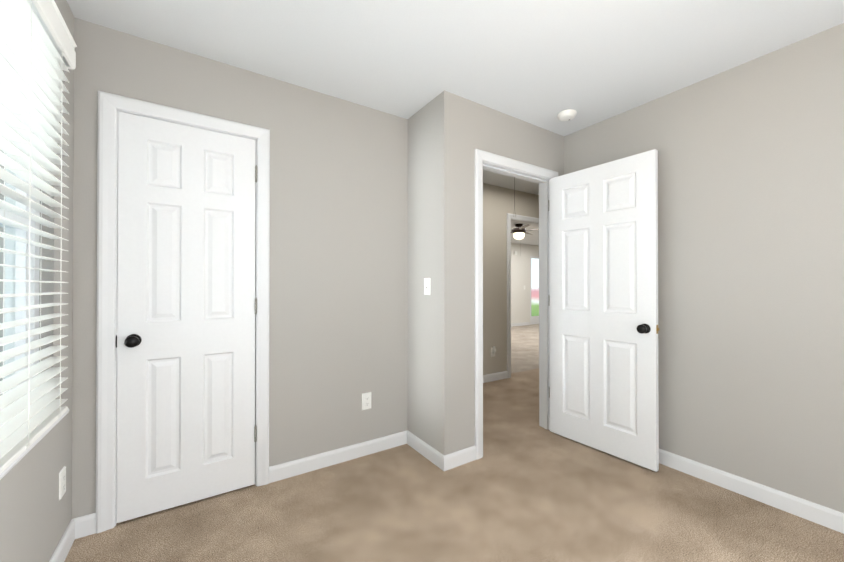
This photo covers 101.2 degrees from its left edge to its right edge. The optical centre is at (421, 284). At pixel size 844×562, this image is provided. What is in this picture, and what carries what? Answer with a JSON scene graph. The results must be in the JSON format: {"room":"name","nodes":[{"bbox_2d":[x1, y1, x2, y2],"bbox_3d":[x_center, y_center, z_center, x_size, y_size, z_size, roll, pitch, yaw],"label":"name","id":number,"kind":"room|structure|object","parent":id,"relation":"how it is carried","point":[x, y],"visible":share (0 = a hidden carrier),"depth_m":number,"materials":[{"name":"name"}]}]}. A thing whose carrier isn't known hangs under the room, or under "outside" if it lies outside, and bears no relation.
{"room":"empty bedroom","nodes":[
{"label":"empty bedroom","id":0,"kind":"room"},
{"bbox_2d":[0,0,73,561],"bbox_3d":[-0.665,-0.043,-0.017,0.170,2.440,4.043,0,0,-33],"label":"wall","id":1,"kind":"structure","parent":0,"point":[35,515],"depth_m":1.40,"materials":[{"name":"paint"}]},
{"bbox_2d":[0,151,39,392],"bbox_3d":[-1.027,-0.227,0.552,0.075,1.525,1.930,0,0,-33],"label":"window","id":2,"kind":"structure","parent":1,"relation":"in","point":[11,273],"depth_m":1.29,"materials":[{"name":"white glass"}]},
{"bbox_2d":[0,408,68,479],"bbox_3d":[-0.963,0.524,0.590,0.079,0.026,2.010,0,0,-33],"label":"window sill","id":3,"kind":"structure","parent":1,"relation":"attached to","point":[11,466],"depth_m":1.11,"materials":[{"name":"white wood"}]},
{"bbox_2d":[0,0,76,474],"bbox_3d":[-0.936,-0.246,0.612,0.084,1.514,1.960,0,0,-33],"label":"window blinds","id":4,"kind":"object","parent":1,"relation":"attached to","point":[38,45],"visible":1,"depth_m":1.14,"materials":[{"name":"white plastic"}]},
{"bbox_2d":[59,466,65,499],"bbox_3d":[-1.549,0.855,1.496,0.008,0.116,0.072,0,0,-33],"label":"electrical outlet","id":5,"kind":"object","parent":1,"relation":"attached to","point":[62,481],"visible":0.98,"depth_m":1.48,"materials":[{"name":"white plastic"}]},
{"bbox_2d":[49,515,88,561],"bbox_3d":[-0.582,1.131,0.031,0.030,0.092,3.803,0,0,-33],"label":"baseboard","id":6,"kind":"structure","parent":1,"relation":"attached to","point":[85,525],"depth_m":1.57,"materials":[{"name":"white wood"}]},
{"bbox_2d":[72,17,407,518],"bbox_3d":[-0.854,-0.031,2.202,1.940,2.440,0.120,0,0,-33],"label":"wall","id":7,"kind":"structure","parent":0,"point":[338,318],"depth_m":2.20,"materials":[{"name":"paint"}]},
{"bbox_2d":[96,91,269,532],"bbox_3d":[-1.269,0.129,1.919,0.766,2.116,0.139,0,0,-33],"label":"trim","id":8,"kind":"structure","parent":7,"relation":"attached to","point":[110,105],"depth_m":1.70,"materials":[{"name":"white wood"}]},
{"bbox_2d":[116,111,256,522],"bbox_3d":[-1.252,0.160,1.890,0.636,2.030,0.173,0,0,-33],"label":"closet door","id":9,"kind":"structure","parent":7,"relation":"in","point":[185,347],"depth_m":1.85,"materials":[{"name":"white wood"}]},
{"bbox_2d":[269,431,404,482],"bbox_3d":[-0.511,1.144,2.340,0.969,0.092,0.014,0,0,-33],"label":"baseboard","id":10,"kind":"structure","parent":7,"relation":"attached to","point":[289,469],"depth_m":2.28,"materials":[{"name":"white wood"}]},
{"bbox_2d":[362,392,370,409],"bbox_3d":[-0.386,0.818,2.427,0.072,0.116,0.008,0,0,-33],"label":"electrical outlet","id":11,"kind":"object","parent":7,"relation":"attached to","point":[366,400],"visible":1,"depth_m":2.42,"materials":[{"name":"white plastic"}]},
{"bbox_2d":[408,99,433,447],"bbox_3d":[0.035,-0.030,2.506,0.120,2.440,0.343,0,0,-33],"label":"wall","id":12,"kind":"structure","parent":0,"point":[420,269],"depth_m":2.46,"materials":[{"name":"paint"}]},
{"bbox_2d":[424,278,429,294],"bbox_3d":[0.030,0.015,2.387,0.018,0.116,0.072,0,0,-33],"label":"light switch","id":13,"kind":"object","parent":12,"relation":"attached to","point":[426,286],"visible":1,"depth_m":2.38,"materials":[{"name":"white plastic"}]},
{"bbox_2d":[405,430,448,470],"bbox_3d":[0.022,1.144,2.397,0.014,0.092,0.454,0,0,-33],"label":"baseboard","id":14,"kind":"structure","parent":12,"relation":"attached to","point":[437,458],"depth_m":2.36,"materials":[{"name":"white wood"}]},
{"bbox_2d":[64,368,843,561],"bbox_3d":[1.689,1.238,2.042,6.370,0.100,4.930,0,0,-33],"label":"floor","id":15,"kind":"structure","parent":0,"point":[539,494],"depth_m":1.77,"materials":[{"name":"beige carpet"}]},
{"bbox_2d":[67,0,843,245],"bbox_3d":[2.382,-1.287,4.835,10.570,0.100,8.830,0,0,-33],"label":"ceiling","id":16,"kind":"structure","parent":0,"point":[541,63],"depth_m":1.80,"materials":[{"name":"paint"}]},
{"bbox_2d":[513,177,515,216],"bbox_3d":[0.974,-0.975,3.647,0.038,0.537,0.007,0,0,-33],"label":"pull cord","id":17,"kind":"object","parent":16,"relation":"hanging from","point":[514,194],"visible":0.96,"depth_m":3.65,"materials":[{"name":"silver metal"}]},
{"bbox_2d":[511,224,538,239],"bbox_3d":[1.946,-0.905,7.109,1.265,0.640,1.231,0,0,-33],"label":"ceiling fan","id":18,"kind":"object","parent":16,"relation":"hanging from","point":[519,231],"visible":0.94,"depth_m":6.99,"materials":[{"name":"white glass"}]},
{"bbox_2d":[557,109,576,120],"bbox_3d":[1.060,-1.230,2.534,0.131,0.040,0.131,0,0,-33],"label":"smoke detector","id":19,"kind":"object","parent":16,"relation":"attached to","point":[567,115],"visible":0.98,"depth_m":2.50,"materials":[{"name":"white plastic"}]},
{"bbox_2d":[434,90,563,454],"bbox_3d":[0.689,-0.029,2.656,1.380,2.440,0.120,0,0,-33],"label":"wall","id":20,"kind":"structure","parent":0,"point":[464,128],"depth_m":2.31,"materials":[{"name":"paint"}]},
{"bbox_2d":[475,149,557,459],"bbox_3d":[0.706,0.133,2.666,0.902,2.116,0.158,0,0,-33],"label":"door frame","id":21,"kind":"structure","parent":20,"relation":"attached to","point":[496,163],"depth_m":2.65,"materials":[{"name":"white wood"}]},
{"bbox_2d":[548,149,658,471],"bbox_3d":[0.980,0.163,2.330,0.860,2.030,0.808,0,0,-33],"label":"bedroom door","id":22,"kind":"structure","parent":20,"relation":"in","point":[603,304],"depth_m":2.43,"materials":[{"name":"white wood"}]},
{"bbox_2d":[483,183,538,374],"bbox_3d":[3.067,-0.012,5.819,8.580,2.440,0.120,0,0,-33],"label":"wall","id":23,"kind":"structure","parent":0,"point":[498,203],"depth_m":4.36,"materials":[{"name":"paint"}]},
{"bbox_2d":[491,346,495,356],"bbox_3d":[0.894,0.833,4.304,0.072,0.135,0.036,0,0,-33],"label":"outlet","id":24,"kind":"object","parent":23,"relation":"attached to","point":[493,350],"visible":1,"depth_m":4.30,"materials":[{"name":"white plastic"}]},
{"bbox_2d":[483,371,507,382],"bbox_3d":[0.301,1.152,3.929,1.889,0.092,0.014,0,0,-33],"label":"baseboard","id":25,"kind":"structure","parent":23,"relation":"attached to","point":[495,376],"depth_m":4.32,"materials":[{"name":"white wood"}]},
{"bbox_2d":[507,213,538,377],"bbox_3d":[1.556,0.145,4.832,1.192,2.116,0.158,0,0,-33],"label":"door frame","id":26,"kind":"structure","parent":23,"relation":"attached to","point":[523,219],"depth_m":4.46,"materials":[{"name":"white wood"}]},
{"bbox_2d":[511,324,538,373],"bbox_3d":[2.195,1.267,7.643,7.800,0.100,3.900,0,0,-33],"label":"floor carpet","id":27,"kind":"object","parent":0,"point":[524,347],"visible":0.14,"depth_m":6.55,"materials":[{"name":"beige carpet"}]},
{"bbox_2d":[511,243,538,324],"bbox_3d":[1.163,0.006,9.233,8.040,2.440,0.120,0,0,-33],"label":"wall","id":28,"kind":"structure","parent":0,"point":[520,279],"depth_m":10.32,"materials":[{"name":"paint"}]},
{"bbox_2d":[511,322,528,326],"bbox_3d":[0.588,1.177,8.772,6.340,0.092,0.014,0,0,-33],"label":"baseboard","id":29,"kind":"structure","parent":28,"relation":"attached to","point":[524,323],"depth_m":10.26,"materials":[{"name":"white wood"}]},
{"bbox_2d":[530,256,538,324],"bbox_3d":[3.633,0.184,10.844,0.900,2.100,0.120,0,0,-33],"label":"glass door","id":30,"kind":"structure","parent":28,"relation":"attached to","point":[534,319],"depth_m":10.68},
{"bbox_2d":[564,23,843,512],"bbox_3d":[2.195,-0.035,1.501,0.120,2.440,3.460,0,0,-33],"label":"wall","id":31,"kind":"structure","parent":0,"point":[751,270],"depth_m":1.93,"materials":[{"name":"paint"}]},
{"bbox_2d":[659,449,843,533],"bbox_3d":[2.104,1.139,1.506,0.020,0.092,3.340,0,0,-33],"label":"baseboard","id":32,"kind":"structure","parent":31,"relation":"attached to","point":[830,518],"depth_m":1.90,"materials":[{"name":"white wood"}]},
{"label":"outside","id":33,"kind":"structure","parent":0,"visible":0},
{"bbox_2d":[531,258,538,315],"bbox_3d":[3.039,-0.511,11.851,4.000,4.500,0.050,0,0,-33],"label":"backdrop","id":34,"kind":"structure","parent":33,"point":[535,287],"depth_m":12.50,"materials":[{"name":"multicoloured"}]}
]}

